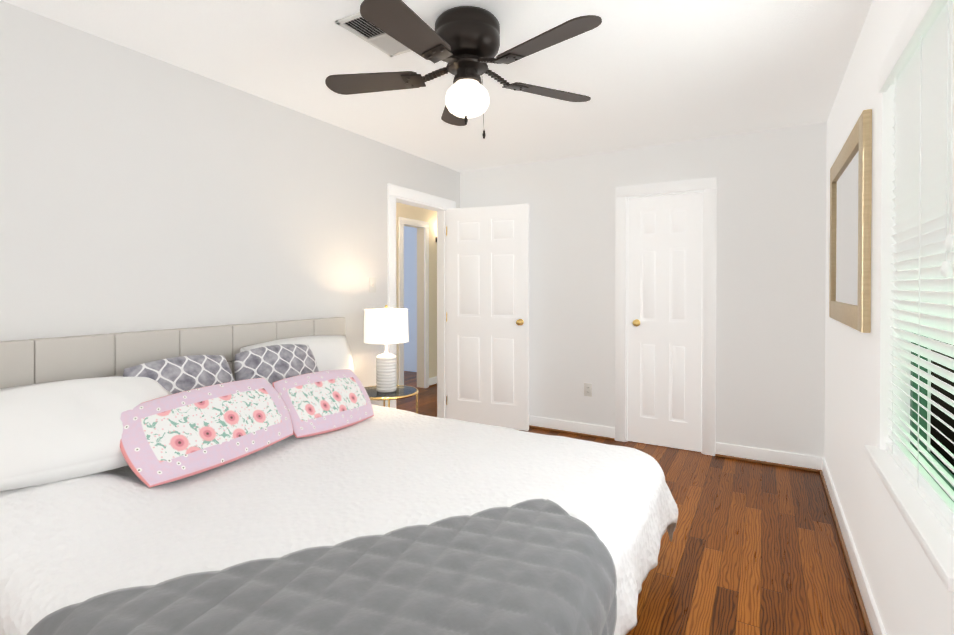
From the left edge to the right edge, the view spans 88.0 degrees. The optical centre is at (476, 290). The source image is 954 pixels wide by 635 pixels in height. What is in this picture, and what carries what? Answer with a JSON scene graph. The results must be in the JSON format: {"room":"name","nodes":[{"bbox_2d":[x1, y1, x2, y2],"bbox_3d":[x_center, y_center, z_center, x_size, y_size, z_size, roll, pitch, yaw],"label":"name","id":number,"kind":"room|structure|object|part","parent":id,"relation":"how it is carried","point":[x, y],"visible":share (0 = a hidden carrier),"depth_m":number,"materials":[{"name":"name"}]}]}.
{"room":"bedroom","nodes":[
{"label":"bedroom","id":0,"kind":"room"},
{"bbox_2d":[0,0,459,406],"bbox_3d":[-1.441,0.055,2.875,0.120,2.440,5.105,0,1,30],"label":"wall","id":1,"kind":"structure","parent":0,"point":[139,191],"depth_m":2.52,"materials":[{"name":"white paint"}]},
{"bbox_2d":[369,278,375,292],"bbox_3d":[-0.806,-0.043,3.833,0.012,0.116,0.072,0,1,30],"label":"switch plate","id":2,"kind":"object","parent":1,"relation":"attached to","point":[372,285],"visible":1,"depth_m":3.83,"materials":[{"name":"white plastic"}]},
{"bbox_2d":[388,184,454,417],"bbox_3d":[-0.527,0.198,4.447,0.160,2.127,0.984,0,1,30],"label":"door frame","id":3,"kind":"structure","parent":1,"relation":"attached to","point":[399,194],"depth_m":4.79,"materials":[{"name":"white wood"}]},
{"bbox_2d":[446,204,528,430],"bbox_3d":[0.097,0.237,4.591,0.804,2.030,0.181,0,1,30],"label":"entry door","id":4,"kind":"structure","parent":1,"relation":"in","point":[487,316],"depth_m":4.56,"materials":[{"name":"white wood"}]},
{"bbox_2d":[404,226,416,371],"bbox_3d":[-0.737,0.015,7.414,0.990,2.440,0.060,0,1,30],"label":"wall","id":5,"kind":"structure","parent":0,"point":[410,287],"depth_m":7.53,"materials":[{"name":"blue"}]},
{"bbox_2d":[396,202,436,387],"bbox_3d":[-1.259,0.033,5.415,0.120,2.440,4.120,0,1,30],"label":"wall","id":6,"kind":"structure","parent":0,"point":[415,213],"depth_m":6.25,"materials":[{"name":"beige paint"}]},
{"bbox_2d":[429,377,436,384],"bbox_3d":[-0.429,1.189,6.719,0.014,0.105,0.810,0,1,30],"label":"baseboard","id":7,"kind":"structure","parent":6,"relation":"attached to","point":[433,380],"depth_m":6.44,"materials":[{"name":"white wood"}]},
{"bbox_2d":[2,0,872,171],"bbox_3d":[-0.648,-1.199,3.372,5.540,0.060,7.020,0,1,30],"label":"ceiling","id":8,"kind":"structure","parent":0,"point":[644,73],"depth_m":2.54,"materials":[{"name":"white paint"}]},
{"bbox_2d":[335,12,411,56],"bbox_3d":[-0.434,-1.153,2.229,0.190,0.013,0.370,0,1,30],"label":"ceiling vent","id":9,"kind":"object","parent":8,"relation":"in","point":[357,24],"visible":0.58,"depth_m":2.23,"materials":[{"name":"silver metal"}]},
{"bbox_2d":[325,0,601,138],"bbox_3d":[-0.059,-0.903,2.086,1.239,0.510,1.200,0,1,30],"label":"fan","id":10,"kind":"object","parent":8,"relation":"hanging from","point":[463,42],"visible":1,"depth_m":2.03,"materials":[{"name":"black metal"}]},
{"bbox_3d":[-0.042,-0.825,2.131,0.190,0.143,0.190,0,1,30],"label":"globe","id":11,"kind":"part","parent":10,"relation":"part of","materials":[{"name":"white glass"}]},
{"bbox_2d":[396,371,867,634],"bbox_3d":[-0.648,1.301,3.393,5.540,0.060,7.020,0,1,30],"label":"floor","id":12,"kind":"structure","parent":0,"point":[752,548],"depth_m":2.39,"materials":[{"name":"brown wood"}]},
{"bbox_2d":[0,317,677,634],"bbox_3d":[-0.566,0.741,1.962,2.310,1.084,2.313,0,1,30],"label":"bed","id":13,"kind":"object","parent":12,"relation":"on","point":[278,478],"visible":1,"depth_m":1.71,"materials":[{"name":"white fabric"}]},
{"bbox_2d":[0,376,171,490],"bbox_3d":[-1.498,0.508,1.897,0.355,0.317,0.701,0,1,30],"label":"pillow","id":14,"kind":"object","parent":13,"relation":"on","point":[54,434],"depth_m":1.78,"materials":[{"name":"white fabric"}]},
{"bbox_3d":[-1.444,0.685,2.608,0.081,0.984,1.979,0,1,30],"label":"headboard","id":15,"kind":"part","parent":13,"relation":"part of","materials":[{"name":"grey fabric"}]},
{"bbox_2d":[123,355,234,393],"bbox_3d":[-1.365,0.545,2.323,0.223,0.462,0.520,0,1,30],"label":"pillow","id":16,"kind":"object","parent":13,"relation":"on","point":[173,375],"depth_m":2.28,"materials":[{"name":"grey fabric"}]},
{"bbox_2d":[234,344,318,384],"bbox_3d":[-1.099,0.541,2.781,0.224,0.462,0.520,0,1,30],"label":"pillow","id":17,"kind":"object","parent":13,"relation":"on","point":[270,362],"depth_m":2.73,"materials":[{"name":"grey fabric"}]},
{"bbox_2d":[240,335,354,373],"bbox_3d":[-1.053,0.539,2.998,0.198,0.512,0.860,0,1,30],"label":"pillow","id":18,"kind":"object","parent":13,"relation":"on","point":[268,354],"depth_m":2.88,"materials":[{"name":"white fabric"}]},
{"bbox_2d":[27,499,616,634],"bbox_3d":[-0.344,1.008,1.317,1.274,0.519,1.418,0,1,30],"label":"throw","id":19,"kind":"object","parent":13,"relation":"on","point":[263,566],"depth_m":1.32,"materials":[{"name":"grey fabric"}]},
{"bbox_2d":[364,385,417,413],"bbox_3d":[-0.637,0.987,3.479,0.448,0.565,0.448,0,1,30],"label":"side table","id":20,"kind":"object","parent":12,"relation":"on","point":[402,391],"visible":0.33,"depth_m":3.42,"materials":[{"name":"glass"}]},
{"bbox_2d":[364,305,408,392],"bbox_3d":[-0.637,0.402,3.474,0.310,0.603,0.310,0,1,30],"label":"lamp","id":21,"kind":"object","parent":20,"relation":"on","point":[386,325],"visible":1,"depth_m":3.38,"materials":[{"name":"white ceramic"}]},
{"bbox_2d":[460,122,826,457],"bbox_3d":[1.161,0.043,4.245,3.000,2.440,0.120,0,1,30],"label":"wall","id":22,"kind":"structure","parent":0,"point":[770,273],"depth_m":3.75,"materials":[{"name":"white paint"}]},
{"bbox_2d":[529,415,614,439],"bbox_3d":[0.494,1.208,4.553,1.548,0.105,0.035,0,1,30],"label":"baseboard","id":23,"kind":"structure","parent":22,"relation":"attached to","point":[590,430],"depth_m":4.35,"materials":[{"name":"white wood"}]},
{"bbox_2d":[584,383,591,396],"bbox_3d":[0.964,0.863,4.291,0.072,0.116,0.008,0,1,30],"label":"electrical outlet plate","id":24,"kind":"object","parent":22,"relation":"attached to","point":[588,389],"visible":1,"depth_m":4.29,"materials":[{"name":"white plastic"}]},
{"bbox_2d":[628,192,701,451],"bbox_3d":[1.522,0.246,4.006,0.568,2.022,0.139,0,1,30],"label":"closet door","id":25,"kind":"structure","parent":22,"relation":"in","point":[665,320],"depth_m":3.97,"materials":[{"name":"white wood"}]},
{"bbox_2d":[615,177,716,455],"bbox_3d":[1.527,0.199,4.021,0.764,2.132,0.140,0,1,30],"label":"door frame","id":26,"kind":"structure","parent":22,"relation":"attached to","point":[706,187],"depth_m":3.87,"materials":[{"name":"white wood"}]},
{"bbox_2d":[715,442,819,471],"bbox_3d":[2.105,1.216,3.619,0.648,0.105,0.029,0,1,30],"label":"baseboard","id":27,"kind":"structure","parent":22,"relation":"attached to","point":[805,461],"depth_m":3.60,"materials":[{"name":"white wood"}]},
{"bbox_2d":[825,0,953,634],"bbox_3d":[1.264,0.069,1.301,0.140,2.440,5.105,0,1,30],"label":"wall","id":28,"kind":"structure","parent":0,"point":[912,594],"depth_m":1.87,"materials":[{"name":"white paint"}]},
{"bbox_2d":[829,109,871,332],"bbox_3d":[1.830,-0.279,2.447,0.030,0.885,1.140,0,1,30],"label":"mirror","id":29,"kind":"object","parent":28,"relation":"attached to","point":[850,237],"visible":1,"depth_m":2.23,"materials":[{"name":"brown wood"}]},
{"bbox_2d":[817,457,885,634],"bbox_3d":[1.161,1.236,1.302,0.030,0.105,4.985,0,1,30],"label":"baseboard","id":30,"kind":"structure","parent":28,"relation":"attached to","point":[872,620],"depth_m":2.23,"materials":[{"name":"white wood"}]},
{"bbox_2d":[864,445,953,592],"bbox_3d":[1.272,0.602,1.414,0.125,0.032,0.990,0,1,30],"label":"window sill","id":31,"kind":"structure","parent":28,"relation":"attached to","point":[935,540],"depth_m":1.29,"materials":[{"name":"white wood"}]},
{"bbox_2d":[886,0,953,539],"bbox_3d":[1.281,-0.083,1.402,0.068,1.334,0.888,0,1,30],"label":"window blinds","id":32,"kind":"object","parent":28,"relation":"attached to","point":[923,201],"visible":1,"depth_m":1.42,"materials":[{"name":"white plastic"}]},
{"bbox_2d":[910,332,953,501],"bbox_3d":[1.339,-0.107,1.368,0.050,1.390,0.900,0,1,30],"label":"window","id":33,"kind":"structure","parent":28,"relation":"in","point":[922,411],"depth_m":1.73,"materials":[{"name":"green"}]},
{"bbox_2d":[878,0,947,92],"bbox_3d":[1.278,-0.759,1.399,0.082,0.083,0.894,0,1,30],"label":"window valance","id":34,"kind":"object","parent":33,"relation":"attached to","point":[921,18],"visible":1,"depth_m":1.46,"materials":[{"name":"white"}]}
]}

